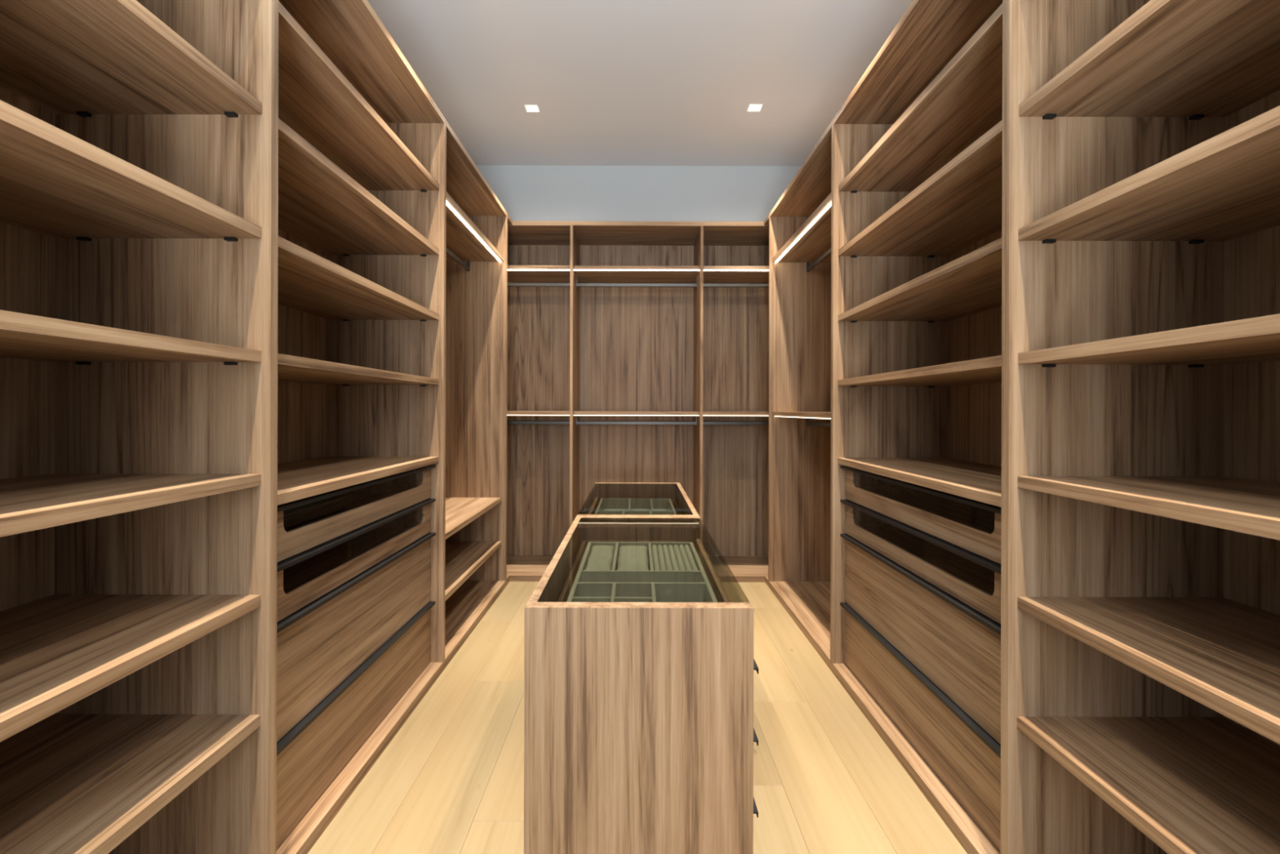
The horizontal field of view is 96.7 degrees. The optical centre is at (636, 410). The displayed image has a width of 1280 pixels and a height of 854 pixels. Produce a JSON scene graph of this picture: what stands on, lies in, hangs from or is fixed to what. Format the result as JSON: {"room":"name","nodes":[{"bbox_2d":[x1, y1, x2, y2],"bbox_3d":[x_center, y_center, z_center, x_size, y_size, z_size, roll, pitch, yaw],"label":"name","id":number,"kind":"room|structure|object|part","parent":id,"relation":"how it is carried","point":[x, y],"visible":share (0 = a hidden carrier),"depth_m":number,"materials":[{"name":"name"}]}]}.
{"room":"walk-in closet","nodes":[
{"label":"walk-in closet","id":0,"kind":"room"},
{"bbox_2d":[307,581,967,853],"bbox_3d":[-0.003,1.182,1.336,3.200,0.060,6.272,0,0,0],"label":"floor","id":1,"kind":"structure","parent":0,"point":[451,780],"depth_m":1.83,"materials":[{"name":"brown wood"}]},
{"bbox_2d":[0,0,278,853],"bbox_3d":[-1.110,-0.091,0.924,0.518,2.400,0.848,0,0,0],"label":"shelving unit","id":2,"kind":"object","parent":1,"relation":"on","point":[139,139],"visible":1,"depth_m":1.31,"materials":[{"name":"brown wood"}]},
{"bbox_3d":[-1.360,-0.079,0.923,0.018,2.374,0.847,0,0,0],"label":"panel","id":3,"kind":"part","parent":2,"relation":"part of","materials":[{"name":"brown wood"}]},
{"bbox_3d":[-1.113,0.719,0.924,0.479,0.026,0.796,0,0,0],"label":"shelf","id":4,"kind":"part","parent":2,"relation":"part of","materials":[{"name":"brown wood"}]},
{"bbox_3d":[-1.113,0.441,0.924,0.479,0.026,0.796,0,0,0],"label":"shelf","id":5,"kind":"part","parent":2,"relation":"part of","materials":[{"name":"brown wood"}]},
{"bbox_3d":[-1.112,0.161,0.924,0.479,0.026,0.796,0,0,0],"label":"shelf","id":6,"kind":"part","parent":2,"relation":"part of","materials":[{"name":"brown wood"}]},
{"bbox_3d":[-1.111,-0.125,0.924,0.479,0.026,0.796,0,0,0],"label":"shelf","id":7,"kind":"part","parent":2,"relation":"part of","materials":[{"name":"brown wood"}]},
{"bbox_3d":[-1.110,-0.412,0.924,0.479,0.026,0.796,0,0,0],"label":"shelf","id":8,"kind":"part","parent":2,"relation":"part of","materials":[{"name":"brown wood"}]},
{"bbox_3d":[-1.110,-0.700,0.924,0.479,0.026,0.796,0,0,0],"label":"shelf","id":9,"kind":"part","parent":2,"relation":"part of","materials":[{"name":"brown wood"}]},
{"bbox_2d":[276,0,446,848],"bbox_3d":[-1.110,-0.091,1.940,0.518,2.400,1.184,0,0,0],"label":"tall cabinet","id":10,"kind":"object","parent":1,"relation":"on","point":[362,140],"visible":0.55,"depth_m":2.07,"materials":[{"name":"brown wood"}]},
{"bbox_3d":[-1.360,-0.079,1.939,0.018,2.374,1.183,0,0,0],"label":"panel","id":11,"kind":"part","parent":10,"relation":"part of","materials":[{"name":"brown wood"}]},
{"bbox_3d":[-0.938,0.287,1.560,0.006,0.008,0.360,0,0,0],"label":"rail","id":12,"kind":"part","parent":10,"relation":"part of","materials":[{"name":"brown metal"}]},
{"bbox_3d":[-1.117,0.974,1.927,0.420,0.262,1.152,0,0,0],"label":"drawer","id":13,"kind":"part","parent":10,"relation":"part of","materials":[{"name":"brown wood"}]},
{"bbox_3d":[-1.116,0.688,1.927,0.420,0.294,1.152,0,0,0],"label":"drawer","id":14,"kind":"part","parent":10,"relation":"part of","materials":[{"name":"brown wood"}]},
{"bbox_3d":[-1.115,0.463,1.927,0.420,0.140,1.152,0,0,0],"label":"drawer","id":15,"kind":"part","parent":10,"relation":"part of","materials":[{"name":"brown wood"}]},
{"bbox_3d":[-1.115,0.314,1.927,0.420,0.137,1.152,0,0,0],"label":"drawer","id":16,"kind":"part","parent":10,"relation":"part of","materials":[{"name":"brown wood"}]},
{"bbox_2d":[277,456,438,505],"bbox_3d":[-1.112,0.217,1.927,0.479,0.026,1.158,0,0,0],"label":"shelf","id":17,"kind":"object","parent":10,"relation":"attached to","point":[300,479],"depth_m":1.92,"materials":[{"name":"brown wood"}]},
{"bbox_2d":[277,353,439,384],"bbox_3d":[-1.111,-0.126,1.927,0.479,0.026,1.158,0,0,0],"label":"shelf","id":18,"kind":"object","parent":10,"relation":"attached to","point":[291,370],"depth_m":1.91,"materials":[{"name":"brown wood"}]},
{"bbox_2d":[277,235,439,319],"bbox_3d":[-1.110,-0.411,1.927,0.479,0.026,1.158,0,0,0],"label":"shelf","id":19,"kind":"object","parent":10,"relation":"attached to","point":[310,285],"depth_m":1.96,"materials":[{"name":"brown wood"}]},
{"bbox_2d":[278,118,439,254],"bbox_3d":[-1.110,-0.697,1.927,0.479,0.026,1.158,0,0,0],"label":"shelf","id":20,"kind":"object","parent":10,"relation":"attached to","point":[322,209],"depth_m":1.97,"materials":[{"name":"brown wood"}]},
{"bbox_2d":[278,0,439,190],"bbox_3d":[-1.109,-0.981,1.927,0.479,0.026,1.158,0,0,0],"label":"shelf","id":21,"kind":"object","parent":10,"relation":"attached to","point":[316,100],"depth_m":1.90,"materials":[{"name":"brown wood"}]},
{"bbox_3d":[-1.107,-1.278,1.940,0.518,0.026,1.184,0,0,0],"label":"panel","id":22,"kind":"part","parent":10,"relation":"part of","materials":[{"name":"brown wood"}]},
{"bbox_3d":[-1.101,-0.078,2.519,0.500,2.374,0.026,0,0,0],"label":"panel","id":23,"kind":"part","parent":10,"relation":"part of","materials":[{"name":"brown wood"}]},
{"bbox_2d":[444,120,512,600],"bbox_3d":[-1.110,-0.091,3.205,0.518,2.400,1.346,0,0,0],"label":"bay","id":24,"kind":"object","parent":1,"relation":"on","point":[477,222],"visible":0.41,"depth_m":3.70,"materials":[{"name":"brown wood"}]},
{"bbox_3d":[-1.096,-0.921,3.118,0.015,0.030,1.172,0,0,0],"label":"hanging rail","id":25,"kind":"part","parent":24,"relation":"part of","materials":[{"name":"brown metal"}]},
{"bbox_2d":[444,541,501,600],"bbox_3d":[-1.117,0.865,3.118,0.472,0.026,1.172,0,0,0],"label":"shelf","id":26,"kind":"object","parent":24,"relation":"attached to","point":[462,558],"depth_m":3.26,"materials":[{"name":"brown wood"}]},
{"bbox_2d":[444,497,501,539],"bbox_3d":[-1.117,0.581,3.118,0.472,0.026,1.172,0,0,0],"label":"shelf","id":27,"kind":"object","parent":24,"relation":"attached to","point":[460,512],"depth_m":3.26,"materials":[{"name":"brown wood"}]},
{"bbox_2d":[445,191,503,261],"bbox_3d":[-1.106,-0.981,3.118,0.484,0.026,1.172,0,0,0],"label":"shelf","id":28,"kind":"object","parent":24,"relation":"attached to","point":[464,238],"depth_m":3.23,"materials":[{"name":"brown wood"}]},
{"bbox_3d":[-1.107,-1.278,3.205,0.518,0.026,1.346,0,0,0],"label":"panel","id":29,"kind":"part","parent":24,"relation":"part of","materials":[{"name":"brown wood"}]},
{"bbox_2d":[506,221,570,555],"bbox_3d":[-0.903,-0.090,4.121,0.894,2.400,0.484,0,0,0],"label":"wardrobe","id":30,"kind":"object","parent":1,"relation":"on","point":[538,282],"visible":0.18,"depth_m":4.34,"materials":[{"name":"brown wood"}]},
{"bbox_2d":[506,410,569,414],"bbox_3d":[-0.894,0.018,4.117,0.876,0.026,0.455,0,0,0],"label":"shelf","id":31,"kind":"object","parent":30,"relation":"attached to","point":[508,412],"depth_m":3.89,"materials":[{"name":"brown wood"}]},
{"bbox_2d":[506,265,569,282],"bbox_3d":[-0.892,-0.977,4.117,0.876,0.026,0.455,0,0,0],"label":"shelf","id":32,"kind":"object","parent":30,"relation":"attached to","point":[516,273],"depth_m":4.02,"materials":[{"name":"brown wood"}]},
{"bbox_3d":[-0.894,0.089,4.105,0.876,0.030,0.015,0,0,0],"label":"hanging rail","id":33,"kind":"part","parent":30,"relation":"part of","materials":[{"name":"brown metal"}]},
{"bbox_3d":[-0.892,-0.906,4.105,0.876,0.030,0.015,0,0,0],"label":"hanging rail","id":34,"kind":"part","parent":30,"relation":"part of","materials":[{"name":"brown metal"}]},
{"bbox_3d":[-0.900,-1.275,4.121,0.894,0.030,0.484,0,0,0],"label":"panel","id":35,"kind":"part","parent":30,"relation":"part of","materials":[{"name":"brown wood"}]},
{"bbox_2d":[569,221,703,538],"bbox_3d":[-0.003,-0.088,4.117,0.907,2.400,0.491,0,0,0],"label":"wardrobe","id":36,"kind":"object","parent":1,"relation":"on","point":[637,287],"visible":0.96,"depth_m":4.34,"materials":[{"name":"brown wood"}]},
{"bbox_3d":[-0.447,-0.074,4.109,0.019,2.370,0.473,0,0,0],"label":"panel","id":37,"kind":"part","parent":36,"relation":"part of","materials":[{"name":"brown wood"}]},
{"bbox_2d":[573,410,699,415],"bbox_3d":[-0.003,0.020,4.117,0.869,0.026,0.455,0,0,0],"label":"shelf","id":38,"kind":"object","parent":36,"relation":"attached to","point":[575,412],"depth_m":3.89,"materials":[{"name":"brown wood"}]},
{"bbox_3d":[-0.003,0.091,4.105,0.869,0.030,0.015,0,0,0],"label":"hanging rail","id":39,"kind":"part","parent":36,"relation":"part of","materials":[{"name":"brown metal"}]},
{"bbox_2d":[573,265,700,283],"bbox_3d":[0.000,-0.975,4.117,0.869,0.026,0.455,0,0,0],"label":"shelf","id":40,"kind":"object","parent":36,"relation":"attached to","point":[583,273],"depth_m":4.02,"materials":[{"name":"brown wood"}]},
{"bbox_3d":[-0.001,-0.904,4.105,0.869,0.030,0.015,0,0,0],"label":"hanging rail","id":41,"kind":"part","parent":36,"relation":"part of","materials":[{"name":"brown metal"}]},
{"bbox_3d":[0.000,-1.273,4.121,0.906,0.030,0.484,0,0,0],"label":"panel","id":42,"kind":"part","parent":36,"relation":"part of","materials":[{"name":"brown wood"}]},
{"bbox_3d":[0.441,-0.072,4.109,0.019,2.370,0.473,0,0,0],"label":"panel","id":43,"kind":"part","parent":36,"relation":"part of","materials":[{"name":"brown wood"}]},
{"bbox_2d":[276,555,999,853],"bbox_3d":[0.004,1.132,2.433,2.751,0.040,3.865,0,0,0],"label":"plinth","id":44,"kind":"object","parent":1,"relation":"on","point":[807,603],"visible":0.19,"depth_m":2.26,"materials":[{"name":"brown wood"}]},
{"bbox_2d":[577,482,699,516],"bbox_3d":[-0.006,0.778,2.674,0.488,0.748,1.006,0,0,0],"label":"base cabinet","id":45,"kind":"object","parent":1,"relation":"on","point":[683,507],"visible":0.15,"depth_m":3.15,"materials":[{"name":"brown wood"}]},
{"bbox_3d":[-0.221,0.453,2.674,0.004,0.078,0.912,0,0,0],"label":"glass pane","id":46,"kind":"part","parent":45,"relation":"part of","materials":[{"name":"clear glass"}]},
{"bbox_2d":[594,497,676,515],"bbox_3d":[-0.006,0.499,2.628,0.371,0.058,0.804,0,0,0],"label":"tray","id":47,"kind":"object","parent":45,"relation":"in","point":[606,505],"visible":0.42,"depth_m":3.02,"materials":[{"name":"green fabric"}]},
{"bbox_3d":[-0.009,0.477,2.674,0.440,0.126,0.936,0,0,0],"label":"drawer","id":48,"kind":"part","parent":45,"relation":"part of","materials":[{"name":"green fabric"}]},
{"bbox_3d":[0.004,0.778,3.161,0.470,0.748,0.032,0,0,0],"label":"panel","id":49,"kind":"part","parent":45,"relation":"part of","materials":[{"name":"brown wood"}]},
{"bbox_3d":[0.004,0.778,2.187,0.470,0.748,0.032,0,0,0],"label":"panel","id":50,"kind":"part","parent":45,"relation":"part of","materials":[{"name":"brown wood"}]},
{"bbox_3d":[0.229,0.779,2.674,0.020,0.748,0.942,0,0,0],"label":"panel","id":51,"kind":"part","parent":45,"relation":"part of","materials":[{"name":"brown wood"}]},
{"bbox_2d":[524,515,758,853],"bbox_3d":[0.013,0.778,1.667,0.488,0.748,1.006,0,0,0],"label":"base cabinet","id":52,"kind":"object","parent":1,"relation":"on","point":[640,735],"visible":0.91,"depth_m":1.16,"materials":[{"name":"brown wood"}]},
{"bbox_3d":[-0.221,0.778,1.668,0.020,0.748,0.938,0,0,0],"label":"panel","id":53,"kind":"part","parent":52,"relation":"part of","materials":[{"name":"brown wood"}]},
{"bbox_3d":[0.004,0.778,2.154,0.470,0.748,0.032,0,0,0],"label":"panel","id":54,"kind":"part","parent":52,"relation":"part of","materials":[{"name":"brown wood"}]},
{"bbox_2d":[566,542,717,602],"bbox_3d":[0.013,0.499,1.626,0.371,0.058,0.808,0,0,0],"label":"tray","id":55,"kind":"object","parent":52,"relation":"in","point":[607,571],"visible":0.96,"depth_m":1.66,"materials":[{"name":"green fabric"}]},
{"bbox_2d":[585,545,614,569],"bbox_3d":[-0.118,0.496,1.847,0.081,0.052,0.336,0,0,0],"label":"cushion","id":56,"kind":"object","parent":55,"relation":"on","point":[597,557],"depth_m":1.83,"materials":[{"name":"green fabric"}]},
{"bbox_2d":[617,545,648,570],"bbox_3d":[-0.012,0.496,1.847,0.100,0.052,0.336,0,0,0],"label":"cushion","id":57,"kind":"object","parent":55,"relation":"on","point":[629,557],"depth_m":1.83,"materials":[{"name":"green fabric"}]},
{"bbox_3d":[0.018,0.477,1.668,0.440,0.126,0.932,0,0,0],"label":"drawer","id":58,"kind":"part","parent":52,"relation":"part of","materials":[{"name":"brown wood"}]},
{"bbox_3d":[0.230,0.454,1.668,0.004,0.078,0.908,0,0,0],"label":"glass pane","id":59,"kind":"part","parent":52,"relation":"part of","materials":[{"name":"clear glass"}]},
{"bbox_2d":[702,221,768,555],"bbox_3d":[0.907,-0.086,4.121,0.914,2.400,0.484,0,0,0],"label":"wardrobe","id":60,"kind":"object","parent":1,"relation":"on","point":[735,306],"visible":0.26,"depth_m":4.34,"materials":[{"name":"brown wood"}]},
{"bbox_2d":[702,411,768,415],"bbox_3d":[0.898,0.022,4.117,0.894,0.026,0.455,0,0,0],"label":"shelf","id":61,"kind":"object","parent":60,"relation":"attached to","point":[704,413],"depth_m":3.89,"materials":[{"name":"brown wood"}]},
{"bbox_3d":[0.897,0.093,4.105,0.894,0.030,0.015,0,0,0],"label":"hanging rail","id":62,"kind":"part","parent":60,"relation":"part of","materials":[{"name":"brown metal"}]},
{"bbox_3d":[0.911,-1.271,4.121,0.914,0.030,0.484,0,0,0],"label":"panel","id":63,"kind":"part","parent":60,"relation":"part of","materials":[{"name":"brown wood"}]},
{"bbox_2d":[703,266,768,283],"bbox_3d":[0.900,-0.973,4.117,0.894,0.026,0.455,0,0,0],"label":"shelf","id":64,"kind":"object","parent":60,"relation":"attached to","point":[712,274],"depth_m":4.03,"materials":[{"name":"brown wood"}]},
{"bbox_3d":[0.900,-0.902,4.105,0.894,0.030,0.015,0,0,0],"label":"hanging rail","id":65,"kind":"part","parent":60,"relation":"part of","materials":[{"name":"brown metal"}]},
{"bbox_2d":[764,121,831,581],"bbox_3d":[1.123,-0.085,3.205,0.518,2.400,1.346,0,0,0],"label":"bay","id":66,"kind":"object","parent":1,"relation":"on","point":[799,223],"visible":0.41,"depth_m":3.70,"materials":[{"name":"brown wood"}]},
{"bbox_3d":[1.126,-1.272,3.205,0.518,0.026,1.346,0,0,0],"label":"panel","id":67,"kind":"part","parent":66,"relation":"part of","materials":[{"name":"brown wood"}]},
{"bbox_2d":[772,411,831,417],"bbox_3d":[1.122,0.024,3.118,0.484,0.026,1.172,0,0,0],"label":"shelf","id":68,"kind":"object","parent":66,"relation":"attached to","point":[775,414],"depth_m":3.12,"materials":[{"name":"brown wood"}]},
{"bbox_2d":[772,191,831,262],"bbox_3d":[1.125,-0.975,3.118,0.484,0.026,1.172,0,0,0],"label":"shelf","id":69,"kind":"object","parent":66,"relation":"attached to","point":[812,239],"depth_m":3.24,"materials":[{"name":"brown wood"}]},
{"bbox_3d":[1.111,0.084,3.118,0.015,0.030,1.172,0,0,0],"label":"hanging rail","id":70,"kind":"part","parent":66,"relation":"part of","materials":[{"name":"brown metal"}]},
{"bbox_3d":[1.113,-0.915,3.118,0.015,0.030,1.172,0,0,0],"label":"hanging rail","id":71,"kind":"part","parent":66,"relation":"part of","materials":[{"name":"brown metal"}]},
{"bbox_2d":[830,0,1002,850],"bbox_3d":[1.123,-0.085,1.940,0.518,2.400,1.184,0,0,0],"label":"tall cabinet","id":72,"kind":"object","parent":1,"relation":"on","point":[917,142],"visible":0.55,"depth_m":2.07,"materials":[{"name":"brown wood"}]},
{"bbox_3d":[1.114,-0.072,2.519,0.500,2.374,0.026,0,0,0],"label":"panel","id":73,"kind":"part","parent":72,"relation":"part of","materials":[{"name":"brown wood"}]},
{"bbox_3d":[1.126,-1.272,1.940,0.518,0.026,1.184,0,0,0],"label":"panel","id":74,"kind":"part","parent":72,"relation":"part of","materials":[{"name":"brown wood"}]},
{"bbox_2d":[837,457,1001,506],"bbox_3d":[1.124,0.223,1.927,0.479,0.026,1.158,0,0,0],"label":"shelf","id":75,"kind":"object","parent":72,"relation":"attached to","point":[974,481],"depth_m":1.92,"materials":[{"name":"brown wood"}]},
{"bbox_2d":[837,355,1001,386],"bbox_3d":[1.125,-0.120,1.927,0.479,0.026,1.158,0,0,0],"label":"shelf","id":76,"kind":"object","parent":72,"relation":"attached to","point":[985,371],"depth_m":1.91,"materials":[{"name":"brown wood"}]},
{"bbox_2d":[837,238,1001,321],"bbox_3d":[1.126,-0.405,1.927,0.479,0.026,1.158,0,0,0],"label":"shelf","id":77,"kind":"object","parent":72,"relation":"attached to","point":[968,286],"depth_m":1.97,"materials":[{"name":"brown wood"}]},
{"bbox_2d":[838,120,1002,256],"bbox_3d":[1.126,-0.691,1.927,0.479,0.026,1.158,0,0,0],"label":"shelf","id":78,"kind":"object","parent":72,"relation":"attached to","point":[957,209],"depth_m":1.97,"materials":[{"name":"brown wood"}]},
{"bbox_2d":[838,3,1002,191],"bbox_3d":[1.127,-0.975,1.927,0.479,0.026,1.158,0,0,0],"label":"shelf","id":79,"kind":"object","parent":72,"relation":"attached to","point":[963,102],"depth_m":1.90,"materials":[{"name":"brown wood"}]},
{"bbox_3d":[1.124,0.980,1.927,0.420,0.262,1.152,0,0,0],"label":"drawer","id":80,"kind":"part","parent":72,"relation":"part of","materials":[{"name":"brown wood"}]},
{"bbox_3d":[1.125,0.694,1.927,0.420,0.294,1.152,0,0,0],"label":"drawer","id":81,"kind":"part","parent":72,"relation":"part of","materials":[{"name":"brown wood"}]},
{"bbox_3d":[1.126,0.469,1.927,0.420,0.140,1.152,0,0,0],"label":"drawer","id":82,"kind":"part","parent":72,"relation":"part of","materials":[{"name":"brown wood"}]},
{"bbox_3d":[1.126,0.319,1.927,0.420,0.137,1.152,0,0,0],"label":"drawer","id":83,"kind":"part","parent":72,"relation":"part of","materials":[{"name":"brown wood"}]},
{"bbox_3d":[1.373,-0.071,1.939,0.018,2.374,1.183,0,0,0],"label":"panel","id":84,"kind":"part","parent":72,"relation":"part of","materials":[{"name":"brown wood"}]},
{"bbox_2d":[1000,0,1279,853],"bbox_3d":[1.123,-0.085,0.924,0.518,2.400,0.848,0,0,0],"label":"shelving unit","id":85,"kind":"object","parent":1,"relation":"on","point":[1140,530],"visible":1,"depth_m":1.31,"materials":[{"name":"brown wood"}]},
{"bbox_3d":[1.123,0.725,0.924,0.479,0.026,0.796,0,0,0],"label":"shelf","id":86,"kind":"part","parent":85,"relation":"part of","materials":[{"name":"brown wood"}]},
{"bbox_3d":[1.123,0.447,0.924,0.479,0.026,0.796,0,0,0],"label":"shelf","id":87,"kind":"part","parent":85,"relation":"part of","materials":[{"name":"brown wood"}]},
{"bbox_3d":[1.124,0.166,0.924,0.479,0.026,0.796,0,0,0],"label":"shelf","id":88,"kind":"part","parent":85,"relation":"part of","materials":[{"name":"brown wood"}]},
{"bbox_3d":[1.125,-0.119,0.924,0.479,0.026,0.796,0,0,0],"label":"shelf","id":89,"kind":"part","parent":85,"relation":"part of","materials":[{"name":"brown wood"}]},
{"bbox_3d":[1.126,-0.406,0.924,0.479,0.026,0.796,0,0,0],"label":"shelf","id":90,"kind":"part","parent":85,"relation":"part of","materials":[{"name":"brown wood"}]},
{"bbox_3d":[1.126,-0.694,0.924,0.479,0.026,0.796,0,0,0],"label":"shelf","id":91,"kind":"part","parent":85,"relation":"part of","materials":[{"name":"brown wood"}]},
{"bbox_3d":[1.373,-0.071,0.923,0.018,2.374,0.847,0,0,0],"label":"panel","id":92,"kind":"part","parent":85,"relation":"part of","materials":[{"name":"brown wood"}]},
{"bbox_2d":[476,165,800,221],"bbox_3d":[0.001,-0.363,4.422,3.200,3.030,0.100,0,0,0],"label":"wall","id":93,"kind":"structure","parent":0,"point":[526,193],"depth_m":4.37,"materials":[{"name":"grey paint"}]},
{"bbox_2d":[367,0,913,166],"bbox_3d":[0.005,-1.888,1.336,3.200,0.020,6.272,0,0,0],"label":"ceiling","id":94,"kind":"structure","parent":0,"point":[611,82],"depth_m":3.13,"materials":[{"name":"white paint"}]},
{"bbox_2d":[524,104,540,112],"bbox_3d":[-0.652,-1.911,3.545,0.086,0.067,0.086,0,0,0],"label":"recessed light","id":95,"kind":"object","parent":94,"relation":"in","point":[529,108],"visible":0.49,"depth_m":3.58,"materials":[{"name":"white"}]},
{"bbox_2d":[746,103,763,111],"bbox_3d":[0.733,-1.908,3.530,0.086,0.067,0.086,0,0,0],"label":"recessed light","id":96,"kind":"object","parent":94,"relation":"in","point":[752,108],"visible":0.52,"depth_m":3.57,"materials":[{"name":"white"}]}
]}

